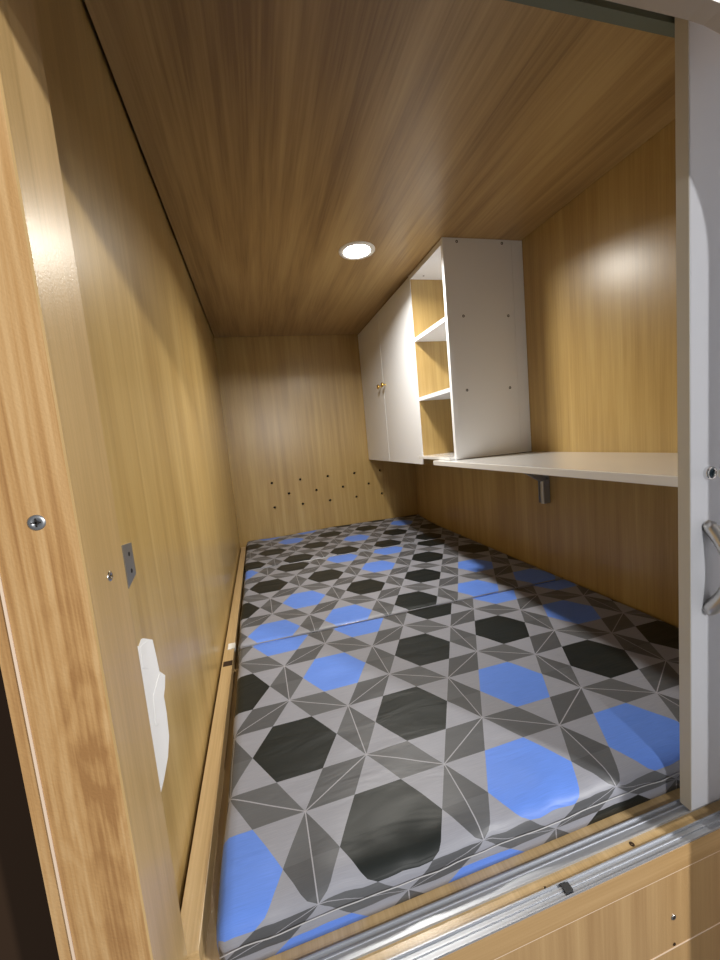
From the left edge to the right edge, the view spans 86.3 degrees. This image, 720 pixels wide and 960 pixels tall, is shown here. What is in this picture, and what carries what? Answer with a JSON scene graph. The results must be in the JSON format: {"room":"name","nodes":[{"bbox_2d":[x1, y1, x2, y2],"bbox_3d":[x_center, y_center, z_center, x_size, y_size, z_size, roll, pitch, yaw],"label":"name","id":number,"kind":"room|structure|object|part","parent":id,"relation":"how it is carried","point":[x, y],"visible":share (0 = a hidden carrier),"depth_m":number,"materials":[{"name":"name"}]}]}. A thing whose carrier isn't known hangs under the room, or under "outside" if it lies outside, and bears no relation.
{"room":"sleeping capsule","nodes":[
{"label":"sleeping capsule","id":0,"kind":"room"},
{"bbox_2d":[33,0,240,912],"bbox_3d":[-0.512,-0.021,1.275,0.018,1.472,2.002,-7,6,-14],"label":"wall","id":1,"kind":"structure","parent":0,"point":[150,334],"depth_m":0.62,"materials":[{"name":"brown wood"}]},
{"bbox_2d":[0,0,187,959],"bbox_3d":[-0.234,0.362,0.368,0.069,2.250,0.086,-7,6,-14],"label":"post","id":2,"kind":"object","parent":1,"relation":"attached to","point":[70,665],"visible":1,"depth_m":0.31,"materials":[{"name":"orange wood"}]},
{"bbox_2d":[121,543,135,588],"bbox_3d":[-0.279,0.101,0.464,0.002,0.052,0.032,-7,6,-14],"label":"plate","id":3,"kind":"object","parent":1,"relation":"attached to","point":[127,551],"visible":0.99,"depth_m":0.46,"materials":[{"name":"silver metal"}]},
{"bbox_2d":[137,638,168,789],"bbox_3d":[-0.263,0.284,0.489,0.001,0.215,0.130,-7,6,-14],"label":"paper label","id":4,"kind":"object","parent":1,"relation":"attached to","point":[153,679],"visible":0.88,"depth_m":0.49,"materials":[{"name":"white paper"}]},
{"bbox_2d":[181,547,246,959],"bbox_3d":[-0.442,0.487,1.361,0.028,0.035,1.912,-7,6,-14],"label":"trim","id":5,"kind":"structure","parent":1,"relation":"attached to","point":[195,909],"depth_m":0.62,"materials":[{"name":"brown wood"}]},
{"bbox_2d":[223,660,232,666],"bbox_3d":[-0.356,0.495,1.036,0.024,0.001,0.024,-7,6,-14],"label":"chip","id":6,"kind":"object","parent":5,"relation":"on","point":[227,663],"visible":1,"depth_m":1.04,"materials":[{"name":"brown"}]},
{"bbox_2d":[228,642,235,650],"bbox_3d":[-0.376,0.492,1.127,0.020,0.012,0.032,-7,6,-14],"label":"clip","id":7,"kind":"object","parent":5,"relation":"on","point":[231,645],"visible":1,"depth_m":1.12,"materials":[{"name":"white plastic"}]},
{"bbox_2d":[213,334,418,548],"bbox_3d":[-0.206,-0.165,2.374,1.146,1.472,0.018,-7,6,-14],"label":"wall","id":8,"kind":"structure","parent":0,"point":[293,406],"depth_m":2.32,"materials":[{"name":"brown wood"}]},
{"bbox_2d":[271,469,381,507],"bbox_3d":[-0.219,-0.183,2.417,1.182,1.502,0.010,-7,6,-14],"label":"holes","id":9,"kind":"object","parent":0,"point":[379,469],"depth_m":2.42,"materials":[{"name":"black"}]},
{"bbox_2d":[0,667,719,959],"bbox_3d":[-0.047,0.265,0.410,2.450,2.400,0.056,-7,6,-14],"label":"wall","id":10,"kind":"structure","parent":0,"point":[656,918],"depth_m":0.50,"materials":[{"name":"brown wood"}]},
{"bbox_2d":[438,829,719,959],"bbox_3d":[0.497,0.519,0.547,1.393,0.034,0.001,-7,6,-14],"label":"trim","id":11,"kind":"structure","parent":10,"relation":"attached to","point":[500,943],"depth_m":0.49,"materials":[{"name":"brown wood"}]},
{"bbox_2d":[505,0,674,37],"bbox_3d":[0.234,-0.632,0.439,1.144,0.164,0.014,-7,6,-14],"label":"trim","id":12,"kind":"structure","parent":10,"relation":"attached to","point":[605,11],"depth_m":0.46,"materials":[{"name":"grey"}]},
{"bbox_2d":[606,0,719,33],"bbox_3d":[0.023,0.377,0.331,1.320,2.180,0.017,-7,6,-14],"label":"trim","id":13,"kind":"structure","parent":10,"relation":"attached to","point":[706,13],"depth_m":0.34,"materials":[{"name":"beige"}]},
{"bbox_2d":[651,922,719,959],"bbox_3d":[0.509,0.655,0.566,1.393,0.002,0.010,-7,6,-14],"label":"trim","id":14,"kind":"structure","parent":10,"relation":"attached to","point":[719,922],"depth_m":0.55,"materials":[{"name":"beige wood"}]},
{"bbox_2d":[84,0,674,337],"bbox_3d":[-0.014,-0.796,1.339,1.138,0.018,1.979,-7,6,-14],"label":"ceiling","id":15,"kind":"structure","parent":0,"point":[274,137],"depth_m":0.80,"materials":[{"name":"brown wood"}]},
{"bbox_2d":[338,241,374,259],"bbox_3d":[-0.011,-0.783,1.315,0.126,0.005,0.126,-7,6,-14],"label":"recessed light","id":16,"kind":"object","parent":15,"relation":"in","point":[356,250],"visible":1,"depth_m":1.31,"materials":[{"name":"white plastic"}]},
{"bbox_2d":[204,576,719,959],"bbox_3d":[0.110,0.451,1.469,1.164,0.018,1.983,-7,6,-14],"label":"frame","id":17,"kind":"structure","parent":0,"point":[327,940],"depth_m":0.52,"materials":[{"name":"brown wood"}]},
{"bbox_2d":[216,514,679,959],"bbox_3d":[0.107,0.400,1.492,1.104,0.079,1.921,-7,6,-14],"label":"mattress","id":18,"kind":"object","parent":17,"relation":"on","point":[423,706],"visible":0.98,"depth_m":0.72,"materials":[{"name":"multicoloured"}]},
{"bbox_3d":[-0.069,0.347,2.151,1.104,0.079,0.553,-7,6,-14],"label":"mattress","id":19,"kind":"part","parent":18,"relation":"part of","materials":[{"name":"multicoloured fabric"}]},
{"bbox_3d":[0.096,0.403,1.547,1.098,0.062,0.702,-7,6,-14],"label":"mattress","id":20,"kind":"part","parent":18,"relation":"part of","materials":[{"name":"multicoloured fabric"}]},
{"bbox_2d":[299,799,719,959],"bbox_3d":[0.481,0.498,0.583,1.382,0.003,0.019,-7,6,-14],"label":"door track","id":21,"kind":"object","parent":17,"relation":"on","point":[365,943],"visible":1,"depth_m":0.50,"materials":[{"name":"silver metal"}]},
{"bbox_2d":[675,17,719,810],"bbox_3d":[0.792,-0.087,0.593,0.724,1.085,0.052,-7,6,-14],"label":"door","id":22,"kind":"structure","parent":21,"relation":"on","point":[697,46],"depth_m":0.51,"materials":[{"name":"white metal"}]},
{"bbox_3d":[0.788,-0.088,0.611,0.722,1.085,0.016,-7,6,-14],"label":"panel","id":23,"kind":"part","parent":22,"relation":"part of","materials":[{"name":"white metal"}]},
{"bbox_3d":[0.491,0.123,0.524,0.023,0.135,0.042,-7,6,-14],"label":"handle","id":24,"kind":"part","parent":22,"relation":"part of","materials":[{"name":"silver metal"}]},
{"bbox_2d":[387,810,719,959],"bbox_3d":[0.489,0.500,0.552,1.382,0.005,0.016,-7,6,-14],"label":"door track","id":25,"kind":"object","parent":17,"relation":"on","point":[441,946],"visible":1,"depth_m":0.49,"materials":[{"name":"silver metal"}]},
{"bbox_2d":[415,119,678,627],"bbox_3d":[0.608,-0.156,1.562,0.018,1.472,2.002,-7,6,-14],"label":"wall","id":26,"kind":"structure","parent":0,"point":[600,287],"depth_m":1.12,"materials":[{"name":"brown wood"}]},
{"bbox_2d":[358,278,421,463],"bbox_3d":[0.262,-0.495,2.034,0.334,0.769,0.820,-7,6,-14],"label":"upper cabinet","id":27,"kind":"object","parent":26,"relation":"attached to","point":[386,351],"visible":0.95,"depth_m":1.88,"materials":[{"name":"white laminate"}]},
{"bbox_3d":[0.080,-0.494,2.201,0.016,0.765,0.400,-7,6,-14],"label":"door","id":28,"kind":"part","parent":27,"relation":"part of","materials":[{"name":"white laminate"}]},
{"bbox_2d":[408,237,531,463],"bbox_3d":[0.408,-0.454,1.494,0.330,0.769,0.300,-7,6,-14],"label":"open shelf unit","id":29,"kind":"object","parent":26,"relation":"attached to","point":[467,301],"visible":1,"depth_m":1.36,"materials":[{"name":"white laminate"}]},
{"bbox_3d":[0.381,-0.825,1.458,0.302,0.018,0.268,-7,6,-14],"label":"panel","id":30,"kind":"part","parent":29,"relation":"part of","materials":[{"name":"white laminate"}]},
{"bbox_3d":[0.404,-0.581,1.483,0.302,0.015,0.268,-7,6,-14],"label":"shelf","id":31,"kind":"part","parent":29,"relation":"part of","materials":[{"name":"white laminate"}]},
{"bbox_3d":[0.379,-0.465,1.633,0.302,0.768,0.014,-7,6,-14],"label":"panel","id":32,"kind":"part","parent":29,"relation":"part of","materials":[{"name":"brown wood"}]},
{"bbox_3d":[0.426,-0.343,1.508,0.302,0.015,0.268,-7,6,-14],"label":"shelf","id":33,"kind":"part","parent":29,"relation":"part of","materials":[{"name":"white laminate"}]},
{"bbox_3d":[0.438,-0.104,1.530,0.324,0.010,0.268,-7,6,-14],"label":"panel","id":34,"kind":"part","parent":29,"relation":"part of","materials":[{"name":"white laminate"}]},
{"bbox_3d":[0.431,-0.455,1.353,0.264,0.742,0.015,-7,6,-14],"label":"panel","id":35,"kind":"part","parent":29,"relation":"part of","materials":[{"name":"white laminate"}]},
{"bbox_2d":[433,452,677,503],"bbox_3d":[0.565,0.033,1.059,0.355,0.184,0.885,-7,6,-14],"label":"shelf","id":36,"kind":"object","parent":26,"relation":"attached to","point":[660,469],"visible":0.79,"depth_m":0.91,"materials":[{"name":"white laminate"}]}
]}

